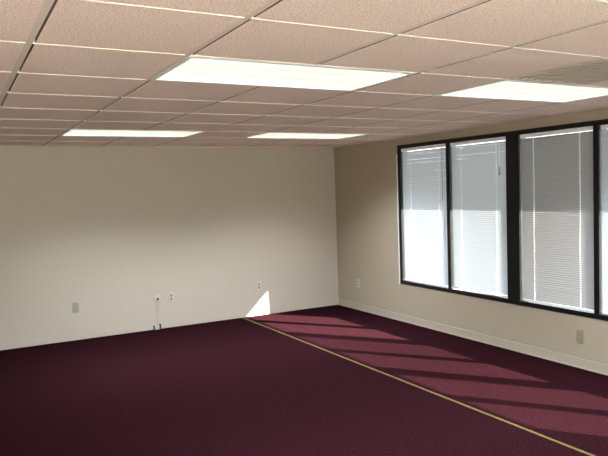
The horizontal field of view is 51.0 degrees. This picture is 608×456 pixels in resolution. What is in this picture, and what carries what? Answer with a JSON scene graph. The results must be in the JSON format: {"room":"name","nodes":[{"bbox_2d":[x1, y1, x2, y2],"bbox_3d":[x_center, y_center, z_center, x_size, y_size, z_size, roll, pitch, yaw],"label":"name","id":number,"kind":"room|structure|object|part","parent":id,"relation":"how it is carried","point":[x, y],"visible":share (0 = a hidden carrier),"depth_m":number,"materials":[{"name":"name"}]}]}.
{"room":"empty office room","nodes":[
{"label":"empty office room","id":0,"kind":"room"},
{"bbox_2d":[0,147,338,343],"bbox_3d":[-3.607,0.174,6.748,9.500,2.570,0.150,-4,4,-29],"label":"wall","id":1,"kind":"structure","parent":0,"point":[109,231],"depth_m":7.67,"materials":[{"name":"beige paint"}]},
{"bbox_2d":[72,302,78,312],"bbox_3d":[-2.594,0.902,7.248,0.070,0.115,0.010,-4,4,-29],"label":"wall outlet","id":2,"kind":"object","parent":1,"relation":"attached to","point":[75,306],"visible":1,"depth_m":7.24,"materials":[{"name":"beige plastic"}]},
{"bbox_2d":[154,295,160,301],"bbox_3d":[-1.765,0.855,7.699,0.080,0.080,0.022,-4,4,-29],"label":"cable jack","id":3,"kind":"object","parent":1,"relation":"attached to","point":[157,298],"visible":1,"depth_m":7.70,"materials":[{"name":"beige plastic"}]},
{"bbox_2d":[0,300,337,349],"bbox_3d":[-3.535,1.304,6.746,9.194,0.070,0.003,-4,4,-29],"label":"baseboard","id":4,"kind":"structure","parent":1,"relation":"attached to","point":[35,342],"depth_m":7.74,"materials":[{"name":"beige paint"}]},
{"bbox_2d":[168,292,173,301],"bbox_3d":[-1.619,0.841,7.786,0.070,0.115,0.010,-4,4,-29],"label":"wall outlet","id":5,"kind":"object","parent":1,"relation":"attached to","point":[170,294],"visible":1,"depth_m":7.78,"materials":[{"name":"beige plastic"}]},
{"bbox_2d":[256,281,261,289],"bbox_3d":[-0.588,0.758,8.354,0.070,0.115,0.010,-4,4,-29],"label":"wall outlet","id":6,"kind":"object","parent":1,"relation":"attached to","point":[259,287],"visible":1,"depth_m":8.35,"materials":[{"name":"beige plastic"}]},
{"bbox_2d":[0,305,607,455],"bbox_3d":[-1.495,1.546,3.083,9.200,0.120,8.400,-4,4,-29],"label":"floor","id":7,"kind":"structure","parent":0,"point":[238,386],"depth_m":5.03,"materials":[{"name":"red carpet"}]},
{"bbox_2d":[153,324,160,329],"bbox_3d":[-1.770,1.192,7.698,0.088,0.064,0.030,-4,4,-29],"label":"junction box","id":8,"kind":"object","parent":7,"relation":"on","point":[157,327],"visible":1,"depth_m":7.69,"materials":[{"name":"beige plastic"}]},
{"bbox_2d":[243,317,594,455],"bbox_3d":[1.239,1.306,4.578,0.024,0.003,8.380,-4,4,-29],"label":"trim","id":9,"kind":"structure","parent":7,"relation":"on","point":[475,409],"depth_m":4.82,"materials":[{"name":"gold metal"}]},
{"bbox_2d":[0,0,607,147],"bbox_3d":[-1.365,-0.788,2.571,9.200,0.210,9.258,-4,4,-29],"label":"ceiling","id":10,"kind":"structure","parent":0,"point":[65,65],"depth_m":2.84,"materials":[{"name":"tile"}]},
{"bbox_2d":[59,129,205,136],"bbox_3d":[-1.577,-0.898,5.877,1.199,0.059,0.590,-4,4,-29],"label":"ceiling light","id":11,"kind":"object","parent":10,"relation":"attached to","point":[71,132],"visible":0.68,"depth_m":5.96,"materials":[{"name":"white plastic"}]},
{"bbox_2d":[151,56,414,90],"bbox_3d":[-0.100,-0.791,3.213,1.199,0.059,0.590,-4,4,-29],"label":"ceiling light","id":12,"kind":"object","parent":10,"relation":"attached to","point":[194,69],"visible":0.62,"depth_m":3.23,"materials":[{"name":"white plastic"}]},
{"bbox_2d":[243,132,366,138],"bbox_3d":[0.022,-1.003,6.759,1.199,0.059,0.590,-4,4,-29],"label":"ceiling light","id":13,"kind":"object","parent":10,"relation":"attached to","point":[267,134],"visible":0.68,"depth_m":6.88,"materials":[{"name":"white plastic"}]},
{"bbox_2d":[435,80,607,102],"bbox_3d":[1.499,-0.896,4.095,1.199,0.059,0.590,-4,4,-29],"label":"ceiling light","id":14,"kind":"object","parent":10,"relation":"attached to","point":[503,89],"visible":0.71,"depth_m":4.13,"materials":[{"name":"white plastic"}]},
{"bbox_2d":[509,58,607,84],"bbox_3d":[1.528,-0.857,3.415,0.584,0.059,0.584,-4,4,-29],"label":"ceiling vent","id":15,"kind":"object","parent":10,"relation":"in","point":[596,70],"visible":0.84,"depth_m":3.45,"materials":[{"name":"beige metal"}]},
{"bbox_2d":[334,109,607,364],"bbox_3d":[2.542,0.056,5.262,0.130,2.570,8.400,-4,4,-29],"label":"wall","id":16,"kind":"structure","parent":0,"point":[366,173],"depth_m":7.71,"materials":[{"name":"beige paint"}]},
{"bbox_2d":[338,298,607,375],"bbox_3d":[2.516,1.180,5.292,0.016,0.085,8.400,-4,4,-29],"label":"baseboard","id":17,"kind":"structure","parent":16,"relation":"attached to","point":[580,363],"depth_m":6.44,"materials":[{"name":"plastic"}]},
{"bbox_2d":[396,119,607,320],"bbox_3d":[2.472,-0.061,5.342,0.112,1.665,5.363,-4,4,-29],"label":"window","id":18,"kind":"structure","parent":16,"relation":"in","point":[512,138],"depth_m":6.08,"materials":[{"name":"brown metal"}]},
{"bbox_2d":[401,144,447,286],"bbox_3d":[1.378,-0.144,7.264,0.038,1.563,0.784,-4,4,-29],"label":"window blind","id":19,"kind":"object","parent":18,"relation":"attached to","point":[424,175],"visible":1,"depth_m":7.26,"materials":[{"name":"white plastic"}]},
{"bbox_3d":[1.408,0.628,7.312,0.024,0.014,0.784,-4,4,-29],"label":"rail","id":20,"kind":"part","parent":19,"relation":"part of","materials":[{"name":"white plastic"}]},
{"bbox_2d":[450,137,507,296],"bbox_3d":[1.786,-0.104,6.522,0.046,1.583,0.784,-4,4,-29],"label":"window blind","id":21,"kind":"object","parent":18,"relation":"attached to","point":[479,189],"visible":1,"depth_m":6.51,"materials":[{"name":"white plastic"}]},
{"bbox_3d":[1.819,0.668,6.572,0.024,0.034,0.784,-4,4,-29],"label":"rail","id":22,"kind":"part","parent":21,"relation":"part of","materials":[{"name":"white plastic"}]},
{"bbox_2d":[520,126,593,311],"bbox_3d":[2.254,-0.081,5.693,0.030,1.563,0.784,-4,4,-29],"label":"window blind","id":23,"kind":"object","parent":18,"relation":"attached to","point":[557,175],"visible":1,"depth_m":5.67,"materials":[{"name":"white plastic"}]},
{"bbox_3d":[2.281,0.691,5.739,0.024,0.014,0.784,-4,4,-29],"label":"rail","id":24,"kind":"part","parent":23,"relation":"part of","materials":[{"name":"white plastic"}]},
{"bbox_2d":[601,124,607,313],"bbox_3d":[2.665,-0.052,4.952,0.030,1.563,0.784,-4,4,-29],"label":"window blind","id":25,"kind":"object","parent":18,"relation":"attached to","point":[604,132],"visible":1,"depth_m":5.27,"materials":[{"name":"white plastic"}]},
{"bbox_2d":[576,329,583,342],"bbox_3d":[2.382,0.934,5.511,0.010,0.115,0.070,-4,4,-29],"label":"wall outlet","id":26,"kind":"object","parent":16,"relation":"attached to","point":[579,333],"visible":1,"depth_m":5.51,"materials":[{"name":"beige plastic"}]}
]}

